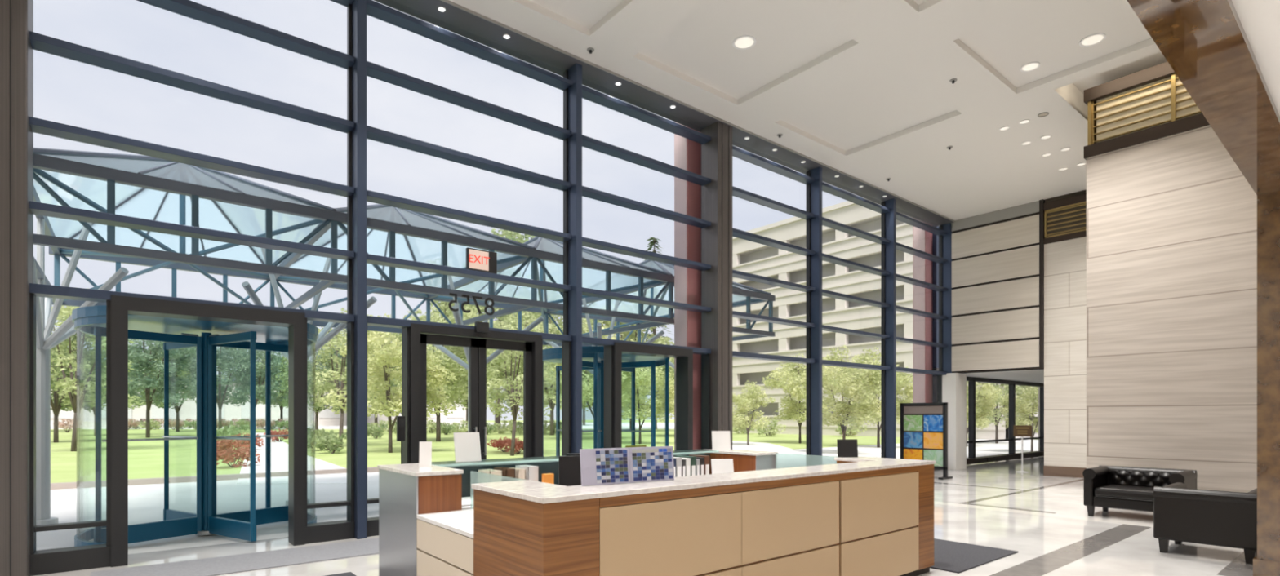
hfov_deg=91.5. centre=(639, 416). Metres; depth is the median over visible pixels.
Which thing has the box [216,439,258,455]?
flowering shrub
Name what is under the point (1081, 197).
trim
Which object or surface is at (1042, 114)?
recessed light
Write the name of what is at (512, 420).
shrub
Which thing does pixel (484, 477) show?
file holder
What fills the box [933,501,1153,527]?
trim
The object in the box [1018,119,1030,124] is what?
recessed light
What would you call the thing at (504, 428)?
shrub
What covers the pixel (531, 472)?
file holder
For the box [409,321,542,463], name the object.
door
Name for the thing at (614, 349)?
window
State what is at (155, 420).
flowering shrub
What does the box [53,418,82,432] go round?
flowering shrub
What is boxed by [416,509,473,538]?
countertop
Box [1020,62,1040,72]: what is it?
recessed light
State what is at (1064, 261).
wall
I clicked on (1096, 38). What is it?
recessed light
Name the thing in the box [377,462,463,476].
countertop
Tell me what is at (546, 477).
file box
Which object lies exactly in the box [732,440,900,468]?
driveway
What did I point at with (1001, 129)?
recessed light
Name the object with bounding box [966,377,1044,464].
window
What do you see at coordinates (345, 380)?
tree
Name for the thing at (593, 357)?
door
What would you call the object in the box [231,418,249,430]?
shrub
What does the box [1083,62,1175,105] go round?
trim
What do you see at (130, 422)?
flowering shrub
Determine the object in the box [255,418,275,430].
flowering shrub
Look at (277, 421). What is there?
shrub
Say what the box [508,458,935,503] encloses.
countertop
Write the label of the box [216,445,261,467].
flowering shrub
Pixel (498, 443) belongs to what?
flowering shrub
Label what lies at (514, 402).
tree
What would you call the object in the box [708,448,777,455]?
countertop
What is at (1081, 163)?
recessed light
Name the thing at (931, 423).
picture
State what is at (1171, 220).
wall
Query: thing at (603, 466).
stand
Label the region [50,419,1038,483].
lawn
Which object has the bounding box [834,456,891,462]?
countertop
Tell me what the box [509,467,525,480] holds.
file holder
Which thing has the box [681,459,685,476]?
binder
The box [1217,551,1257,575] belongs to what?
trim
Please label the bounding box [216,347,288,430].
tree
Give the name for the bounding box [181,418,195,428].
flowering shrub
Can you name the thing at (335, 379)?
tree
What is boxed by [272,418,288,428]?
flowering shrub
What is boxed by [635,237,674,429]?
tree
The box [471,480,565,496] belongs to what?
countertop
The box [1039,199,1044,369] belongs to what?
trim
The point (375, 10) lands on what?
window
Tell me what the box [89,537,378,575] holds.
entrance mat
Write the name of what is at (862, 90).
ceiling
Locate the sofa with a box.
[1082,465,1197,516]
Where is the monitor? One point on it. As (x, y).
(570, 474)
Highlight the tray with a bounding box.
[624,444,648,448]
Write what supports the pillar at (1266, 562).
on the floor at (1033, 536)
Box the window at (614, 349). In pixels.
[563,63,711,453]
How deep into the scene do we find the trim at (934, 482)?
13.19 m
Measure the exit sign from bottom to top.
0.305 m
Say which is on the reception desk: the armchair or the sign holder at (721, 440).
the sign holder at (721, 440)
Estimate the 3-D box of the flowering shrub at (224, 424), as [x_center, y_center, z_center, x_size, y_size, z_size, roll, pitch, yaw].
[-46.456,0.938,68.823,2.120,1.338,1.845,0,0,12]
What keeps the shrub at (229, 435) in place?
on the lawn
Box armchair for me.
[1153,482,1257,564]
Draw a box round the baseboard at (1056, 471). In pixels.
[1043,465,1086,478]
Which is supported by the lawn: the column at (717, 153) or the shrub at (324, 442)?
the shrub at (324, 442)
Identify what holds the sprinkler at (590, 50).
attached to the ceiling at (862, 90)
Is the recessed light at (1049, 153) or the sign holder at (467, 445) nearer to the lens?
the sign holder at (467, 445)
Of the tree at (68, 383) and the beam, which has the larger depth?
the tree at (68, 383)
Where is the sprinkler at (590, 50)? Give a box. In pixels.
[586,47,594,53]
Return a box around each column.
[701,121,732,449]
[942,373,966,470]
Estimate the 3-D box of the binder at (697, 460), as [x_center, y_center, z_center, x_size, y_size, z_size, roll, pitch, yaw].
[0.591,0.624,7.340,0.055,0.250,0.272,0,0,-39]
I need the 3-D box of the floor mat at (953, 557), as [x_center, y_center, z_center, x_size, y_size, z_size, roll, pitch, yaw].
[2.956,1.493,7.173,1.450,0.014,2.020,0,0,-39]
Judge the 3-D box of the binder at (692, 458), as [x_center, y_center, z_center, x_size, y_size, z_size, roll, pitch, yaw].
[0.533,0.609,7.293,0.079,0.280,0.272,0,0,-39]
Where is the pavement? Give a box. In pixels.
[35,439,1038,554]
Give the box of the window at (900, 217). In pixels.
[896,211,951,471]
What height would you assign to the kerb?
0.400 m
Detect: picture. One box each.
[903,415,922,431]
[903,431,922,448]
[903,448,922,460]
[924,415,942,431]
[924,432,942,448]
[924,449,942,466]
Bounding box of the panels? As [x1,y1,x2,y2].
[951,214,1039,371]
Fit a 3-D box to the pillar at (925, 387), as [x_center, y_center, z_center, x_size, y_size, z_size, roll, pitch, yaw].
[8.364,-2.500,18.243,0.555,8.000,0.500,0,0,-39]
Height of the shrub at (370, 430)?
1.126 m
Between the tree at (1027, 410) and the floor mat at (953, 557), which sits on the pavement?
the tree at (1027, 410)
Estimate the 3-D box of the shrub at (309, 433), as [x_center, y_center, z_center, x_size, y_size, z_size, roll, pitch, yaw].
[-14.195,1.065,27.719,1.646,1.126,1.649,0,0,-31]
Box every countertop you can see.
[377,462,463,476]
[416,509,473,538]
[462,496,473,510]
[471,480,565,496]
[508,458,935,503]
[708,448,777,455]
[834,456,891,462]
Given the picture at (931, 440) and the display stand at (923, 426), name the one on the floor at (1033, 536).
the display stand at (923, 426)
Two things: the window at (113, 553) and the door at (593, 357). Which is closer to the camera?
the window at (113, 553)
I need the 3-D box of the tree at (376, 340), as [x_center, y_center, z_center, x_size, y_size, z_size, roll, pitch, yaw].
[-10.289,-1.331,25.994,4.785,5.912,5.459,0,0,-44]
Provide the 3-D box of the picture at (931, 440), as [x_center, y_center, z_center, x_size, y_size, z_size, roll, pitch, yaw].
[7.074,0.593,15.023,0.015,0.385,0.470,0,0,-39]
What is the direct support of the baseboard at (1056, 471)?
attached to the wall at (1064, 261)
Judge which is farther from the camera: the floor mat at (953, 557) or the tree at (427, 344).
the tree at (427, 344)
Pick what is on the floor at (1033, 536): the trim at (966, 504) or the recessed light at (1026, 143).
the trim at (966, 504)
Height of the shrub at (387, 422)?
1.310 m
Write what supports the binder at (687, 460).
on the reception desk
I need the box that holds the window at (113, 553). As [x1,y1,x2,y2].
[29,0,355,575]
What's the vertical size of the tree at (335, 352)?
15.809 m
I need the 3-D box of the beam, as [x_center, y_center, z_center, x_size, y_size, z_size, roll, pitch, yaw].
[2.110,-2.250,2.634,18.600,0.400,0.314,0,0,-39]
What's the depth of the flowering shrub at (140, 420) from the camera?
77.63 m
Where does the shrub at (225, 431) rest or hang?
on the lawn
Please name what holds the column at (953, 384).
on the floor at (1033, 536)
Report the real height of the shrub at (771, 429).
1.529 m
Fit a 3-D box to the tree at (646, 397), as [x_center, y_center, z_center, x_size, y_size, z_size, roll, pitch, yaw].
[-1.873,-3.678,128.320,8.479,10.675,8.471,0,0,-29]
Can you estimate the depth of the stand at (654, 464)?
4.08 m
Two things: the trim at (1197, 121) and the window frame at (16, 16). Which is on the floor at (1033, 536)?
the window frame at (16, 16)
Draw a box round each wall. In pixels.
[951,200,1086,467]
[1038,386,1039,451]
[1086,124,1257,493]
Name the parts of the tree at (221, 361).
crown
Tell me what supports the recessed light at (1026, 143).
in the ceiling at (862, 90)
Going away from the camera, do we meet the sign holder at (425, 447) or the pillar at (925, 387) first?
the sign holder at (425, 447)
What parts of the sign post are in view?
post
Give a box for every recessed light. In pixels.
[732,35,755,49]
[999,126,1009,131]
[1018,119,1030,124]
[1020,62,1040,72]
[1021,141,1031,145]
[1037,112,1048,117]
[1040,135,1051,139]
[1041,152,1051,156]
[1057,167,1067,171]
[1060,147,1070,151]
[1075,162,1086,166]
[1079,33,1106,47]
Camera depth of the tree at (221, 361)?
56.01 m
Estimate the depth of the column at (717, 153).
11.60 m
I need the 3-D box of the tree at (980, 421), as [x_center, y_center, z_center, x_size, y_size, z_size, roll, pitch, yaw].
[16.307,-0.337,31.041,3.563,3.858,3.123,0,0,13]
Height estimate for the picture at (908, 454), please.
0.385 m
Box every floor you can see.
[32,456,1244,575]
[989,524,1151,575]
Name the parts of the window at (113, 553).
sidelight frame, entry frame, sidelight frame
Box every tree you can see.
[50,288,144,451]
[50,306,106,442]
[50,333,142,435]
[87,339,153,404]
[128,338,196,437]
[137,347,217,431]
[177,346,264,433]
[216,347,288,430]
[256,351,312,421]
[275,342,346,431]
[306,307,396,447]
[309,350,340,382]
[312,328,373,393]
[320,313,457,453]
[342,330,399,424]
[367,300,499,441]
[391,344,442,402]
[422,287,522,432]
[426,228,562,428]
[486,311,561,456]
[487,379,495,406]
[500,371,553,407]
[501,290,593,435]
[543,323,648,417]
[582,276,674,430]
[582,374,593,425]
[622,366,674,444]
[622,388,651,423]
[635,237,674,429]
[644,357,674,415]
[732,380,774,445]
[761,353,836,443]
[795,344,880,439]
[831,346,912,448]
[966,381,1005,446]
[966,382,1036,444]
[997,386,1038,451]
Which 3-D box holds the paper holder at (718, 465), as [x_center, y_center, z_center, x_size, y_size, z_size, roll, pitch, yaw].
[0.953,0.624,7.234,0.260,0.250,0.123,0,0,-9]
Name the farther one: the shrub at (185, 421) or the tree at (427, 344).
the tree at (427, 344)
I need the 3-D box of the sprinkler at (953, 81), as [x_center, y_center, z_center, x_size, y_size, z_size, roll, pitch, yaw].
[5.094,-5.435,10.130,0.110,0.050,0.110,0,0,-39]
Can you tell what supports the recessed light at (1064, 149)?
in the ceiling at (862, 90)
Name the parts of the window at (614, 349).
sidelight frame, entry frame, sidelight frame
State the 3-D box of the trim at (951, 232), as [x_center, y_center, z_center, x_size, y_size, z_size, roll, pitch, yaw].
[8.794,-3.330,17.672,0.330,4.260,0.230,0,0,-39]
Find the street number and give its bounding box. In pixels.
[448,293,494,315]
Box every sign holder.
[418,441,431,466]
[453,432,481,462]
[711,431,730,450]
[836,439,857,457]
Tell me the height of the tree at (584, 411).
14.993 m
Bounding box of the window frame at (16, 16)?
[0,0,33,575]
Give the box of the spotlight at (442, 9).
[437,6,445,12]
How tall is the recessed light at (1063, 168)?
0.016 m
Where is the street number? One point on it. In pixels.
(474, 298)
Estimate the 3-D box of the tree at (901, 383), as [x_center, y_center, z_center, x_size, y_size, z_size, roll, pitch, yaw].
[11.546,-0.879,29.921,4.029,4.979,4.597,0,0,2]
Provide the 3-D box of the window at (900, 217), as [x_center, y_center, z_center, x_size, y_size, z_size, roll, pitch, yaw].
[7.525,-1.980,16.721,3.120,6.960,0.320,0,0,-39]
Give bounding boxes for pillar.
[674,121,701,450]
[912,218,938,403]
[1253,191,1279,575]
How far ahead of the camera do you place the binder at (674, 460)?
7.00 m
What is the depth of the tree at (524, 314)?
48.39 m
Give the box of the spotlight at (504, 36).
[502,34,510,39]
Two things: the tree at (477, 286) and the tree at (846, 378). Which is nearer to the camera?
the tree at (846, 378)
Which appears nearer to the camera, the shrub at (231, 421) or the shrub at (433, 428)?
the shrub at (433, 428)
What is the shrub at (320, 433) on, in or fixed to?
on the lawn
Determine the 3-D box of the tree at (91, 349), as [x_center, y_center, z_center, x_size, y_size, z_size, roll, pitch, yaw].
[-60.247,-4.325,72.093,8.118,11.910,7.040,0,0,-43]
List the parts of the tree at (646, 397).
crown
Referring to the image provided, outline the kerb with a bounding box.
[50,466,378,489]
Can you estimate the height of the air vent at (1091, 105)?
0.760 m
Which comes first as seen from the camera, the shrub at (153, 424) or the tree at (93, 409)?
the tree at (93, 409)
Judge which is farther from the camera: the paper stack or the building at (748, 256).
the building at (748, 256)
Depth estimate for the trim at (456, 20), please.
10.29 m
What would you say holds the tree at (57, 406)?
on the lawn
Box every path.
[50,422,674,429]
[236,432,346,484]
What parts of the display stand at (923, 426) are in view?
panel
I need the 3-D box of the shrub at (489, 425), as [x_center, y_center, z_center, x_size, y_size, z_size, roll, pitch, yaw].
[-12.437,1.022,50.693,1.763,1.229,1.841,0,0,41]
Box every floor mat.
[324,572,356,575]
[929,538,1017,573]
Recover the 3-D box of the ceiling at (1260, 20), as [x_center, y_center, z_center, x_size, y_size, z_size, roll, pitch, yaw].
[4.596,-2.200,-0.413,18.600,0.200,7.550,0,0,-39]
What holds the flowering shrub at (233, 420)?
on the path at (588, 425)
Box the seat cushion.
[1093,484,1154,500]
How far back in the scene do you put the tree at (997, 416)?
33.83 m
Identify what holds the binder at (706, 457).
on the reception desk
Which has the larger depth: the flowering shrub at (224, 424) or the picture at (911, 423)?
the flowering shrub at (224, 424)
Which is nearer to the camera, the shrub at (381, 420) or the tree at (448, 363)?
the tree at (448, 363)
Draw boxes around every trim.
[373,0,952,226]
[933,482,1025,490]
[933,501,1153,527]
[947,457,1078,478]
[951,200,1039,231]
[951,231,951,373]
[959,479,1083,504]
[965,503,1056,513]
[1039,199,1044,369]
[1043,193,1086,210]
[1043,230,1086,244]
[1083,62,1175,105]
[1083,113,1209,160]
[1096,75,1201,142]
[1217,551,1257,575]
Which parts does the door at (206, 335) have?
drum pane, drum rail, drum post, drum rail, drum pane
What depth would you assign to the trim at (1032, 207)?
16.57 m
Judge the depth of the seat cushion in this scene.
9.09 m
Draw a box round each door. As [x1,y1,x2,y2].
[71,305,318,546]
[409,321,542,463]
[542,346,670,456]
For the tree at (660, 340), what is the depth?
59.95 m
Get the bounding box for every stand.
[579,448,630,486]
[627,446,674,483]
[900,402,952,479]
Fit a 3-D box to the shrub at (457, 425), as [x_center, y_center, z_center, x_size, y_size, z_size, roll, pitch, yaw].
[-15.443,0.953,52.983,2.114,1.310,1.875,0,0,36]
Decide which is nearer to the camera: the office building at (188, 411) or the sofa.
the sofa
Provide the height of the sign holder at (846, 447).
0.185 m
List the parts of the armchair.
leg, leg, backrest, leg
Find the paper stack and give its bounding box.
[462,501,473,506]
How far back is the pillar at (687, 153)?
12.14 m
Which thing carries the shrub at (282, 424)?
on the lawn
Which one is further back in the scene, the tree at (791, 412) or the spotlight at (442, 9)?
the tree at (791, 412)
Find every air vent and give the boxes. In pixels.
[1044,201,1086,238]
[1087,73,1201,145]
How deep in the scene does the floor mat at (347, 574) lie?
5.83 m
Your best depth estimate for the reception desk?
4.41 m
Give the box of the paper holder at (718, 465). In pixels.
[711,458,733,474]
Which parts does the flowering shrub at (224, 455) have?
stem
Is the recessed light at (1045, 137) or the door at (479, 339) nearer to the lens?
the door at (479, 339)
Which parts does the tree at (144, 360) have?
crown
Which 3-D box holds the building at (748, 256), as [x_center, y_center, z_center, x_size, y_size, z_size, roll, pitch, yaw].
[21.112,-7.500,54.645,16.200,18.200,26.000,0,0,-39]
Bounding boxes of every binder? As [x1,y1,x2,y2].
[673,457,681,477]
[673,458,675,477]
[675,455,695,475]
[681,457,690,476]
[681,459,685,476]
[688,454,709,475]
[695,457,704,475]
[695,458,699,475]
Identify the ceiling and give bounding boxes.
[448,0,1167,220]
[932,368,1044,383]
[1231,0,1279,115]
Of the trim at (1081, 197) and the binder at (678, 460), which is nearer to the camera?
the binder at (678, 460)
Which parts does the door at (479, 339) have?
handle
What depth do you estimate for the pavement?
10.88 m
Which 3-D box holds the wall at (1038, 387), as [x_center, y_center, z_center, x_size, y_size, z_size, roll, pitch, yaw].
[17.054,0.150,21.492,0.400,2.700,5.750,0,0,-39]
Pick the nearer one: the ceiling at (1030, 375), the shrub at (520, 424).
the ceiling at (1030, 375)
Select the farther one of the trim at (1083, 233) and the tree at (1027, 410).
the tree at (1027, 410)
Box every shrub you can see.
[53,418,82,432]
[128,418,140,430]
[128,419,143,429]
[137,418,146,428]
[137,418,162,430]
[151,418,164,429]
[162,418,184,430]
[168,420,190,429]
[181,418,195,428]
[183,420,196,430]
[195,433,235,448]
[216,418,231,429]
[216,424,249,436]
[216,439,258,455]
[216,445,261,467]
[217,420,234,428]
[218,432,263,448]
[226,418,241,426]
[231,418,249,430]
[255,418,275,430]
[262,418,279,429]
[262,428,288,442]
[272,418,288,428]
[275,420,288,429]
[306,427,337,450]
[306,428,328,444]
[311,433,346,453]
[367,423,387,439]
[368,419,388,434]
[383,420,396,432]
[426,419,436,433]
[434,421,455,435]
[450,419,467,433]
[486,422,497,435]
[486,436,519,452]
[491,420,512,434]
[502,437,523,453]
[506,419,523,433]
[516,421,523,434]
[543,420,550,433]
[546,420,561,433]
[732,420,755,434]
[755,417,786,436]
[835,421,866,436]
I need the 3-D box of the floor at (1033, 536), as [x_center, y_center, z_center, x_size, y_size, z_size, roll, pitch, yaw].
[7.583,1.600,7.315,33.000,0.200,15.750,0,0,-39]
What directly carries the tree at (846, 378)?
on the pavement
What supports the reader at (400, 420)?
attached to the window at (375, 10)
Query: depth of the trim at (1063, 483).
12.21 m
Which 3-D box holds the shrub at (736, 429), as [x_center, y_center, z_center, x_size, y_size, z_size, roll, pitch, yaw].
[8.765,0.809,53.250,2.643,1.638,2.343,0,0,-14]
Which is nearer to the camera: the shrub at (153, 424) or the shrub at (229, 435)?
the shrub at (229, 435)
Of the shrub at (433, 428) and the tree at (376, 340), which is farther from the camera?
the shrub at (433, 428)
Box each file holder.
[478,469,502,483]
[493,466,515,481]
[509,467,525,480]
[515,465,538,481]
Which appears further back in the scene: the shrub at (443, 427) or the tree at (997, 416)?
the shrub at (443, 427)
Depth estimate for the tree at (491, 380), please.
127.03 m
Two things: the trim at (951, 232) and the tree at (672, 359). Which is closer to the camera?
the trim at (951, 232)
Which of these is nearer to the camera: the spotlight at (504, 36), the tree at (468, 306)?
the spotlight at (504, 36)
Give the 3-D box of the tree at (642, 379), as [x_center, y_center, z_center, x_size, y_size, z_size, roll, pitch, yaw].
[0.106,-1.000,33.969,4.231,5.228,4.827,0,0,-31]
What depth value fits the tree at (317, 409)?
51.14 m
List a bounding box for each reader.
[396,416,404,463]
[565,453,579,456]
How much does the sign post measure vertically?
1.250 m
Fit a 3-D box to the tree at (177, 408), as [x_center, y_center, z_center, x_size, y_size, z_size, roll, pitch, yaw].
[-44.941,-3.360,60.648,6.407,9.972,6.658,0,0,22]
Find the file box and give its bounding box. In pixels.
[542,473,554,484]
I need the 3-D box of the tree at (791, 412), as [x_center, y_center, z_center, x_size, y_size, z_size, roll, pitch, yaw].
[8.977,-0.961,34.892,4.754,5.148,4.167,0,0,-42]
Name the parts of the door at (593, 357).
drum post, drum rail, drum post, drum rail, drum post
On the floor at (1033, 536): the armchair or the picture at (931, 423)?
the armchair
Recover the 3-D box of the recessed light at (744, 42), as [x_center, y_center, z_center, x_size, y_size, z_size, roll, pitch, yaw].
[1.552,-5.556,9.267,0.350,0.016,0.350,0,0,-39]
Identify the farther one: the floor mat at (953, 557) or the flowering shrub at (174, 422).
the flowering shrub at (174, 422)
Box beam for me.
[1126,0,1279,195]
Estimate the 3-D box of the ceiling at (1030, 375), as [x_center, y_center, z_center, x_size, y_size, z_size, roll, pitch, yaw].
[13.780,-1.300,18.822,8.850,0.200,5.750,0,0,-39]
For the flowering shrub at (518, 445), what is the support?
on the lawn
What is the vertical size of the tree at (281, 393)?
11.823 m
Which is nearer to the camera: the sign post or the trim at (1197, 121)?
the trim at (1197, 121)
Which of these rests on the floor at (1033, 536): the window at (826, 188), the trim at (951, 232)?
the window at (826, 188)
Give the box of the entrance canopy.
[33,147,775,525]
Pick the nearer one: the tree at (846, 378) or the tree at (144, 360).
the tree at (846, 378)
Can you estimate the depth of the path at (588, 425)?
83.86 m
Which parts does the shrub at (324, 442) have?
stem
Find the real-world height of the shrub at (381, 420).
1.310 m
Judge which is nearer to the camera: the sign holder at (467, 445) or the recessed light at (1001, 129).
the sign holder at (467, 445)
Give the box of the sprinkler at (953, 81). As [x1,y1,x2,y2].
[949,78,956,84]
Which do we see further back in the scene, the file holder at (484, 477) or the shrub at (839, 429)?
the shrub at (839, 429)
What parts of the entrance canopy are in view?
support post, plate, plate, support post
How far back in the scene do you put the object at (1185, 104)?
10.11 m
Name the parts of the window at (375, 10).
sidelight frame, sidelight frame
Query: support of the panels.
attached to the wall at (1064, 261)
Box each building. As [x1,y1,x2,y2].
[50,375,466,428]
[732,196,1038,439]
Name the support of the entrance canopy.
on the pavement
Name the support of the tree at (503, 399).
on the lawn
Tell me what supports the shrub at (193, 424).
on the lawn
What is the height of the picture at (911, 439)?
0.385 m
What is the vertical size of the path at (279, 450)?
0.100 m
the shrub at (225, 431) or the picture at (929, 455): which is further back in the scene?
the shrub at (225, 431)
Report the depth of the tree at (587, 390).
39.25 m
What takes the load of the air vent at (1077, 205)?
attached to the wall at (1064, 261)
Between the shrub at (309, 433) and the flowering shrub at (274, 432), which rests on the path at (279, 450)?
the flowering shrub at (274, 432)
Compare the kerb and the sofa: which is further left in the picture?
the kerb
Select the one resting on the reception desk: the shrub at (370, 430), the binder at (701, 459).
the binder at (701, 459)
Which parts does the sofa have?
leg, arm, leg, frame, backrest, arm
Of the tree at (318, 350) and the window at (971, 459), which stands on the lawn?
the tree at (318, 350)
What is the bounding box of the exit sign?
[466,247,497,274]
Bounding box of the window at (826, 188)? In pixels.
[805,166,896,466]
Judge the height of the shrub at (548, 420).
1.310 m
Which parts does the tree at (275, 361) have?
crown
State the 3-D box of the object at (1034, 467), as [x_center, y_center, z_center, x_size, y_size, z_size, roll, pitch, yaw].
[12.864,1.499,19.075,8.950,0.002,3.300,0,0,-39]
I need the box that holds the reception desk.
[377,448,935,575]
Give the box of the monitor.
[559,455,581,486]
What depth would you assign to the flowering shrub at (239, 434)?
27.91 m
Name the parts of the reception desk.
silver panel, panel, panel, panel, panel, panel, panel, panel, panel, panel, panel, panel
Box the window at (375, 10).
[346,0,571,539]
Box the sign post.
[1013,425,1031,472]

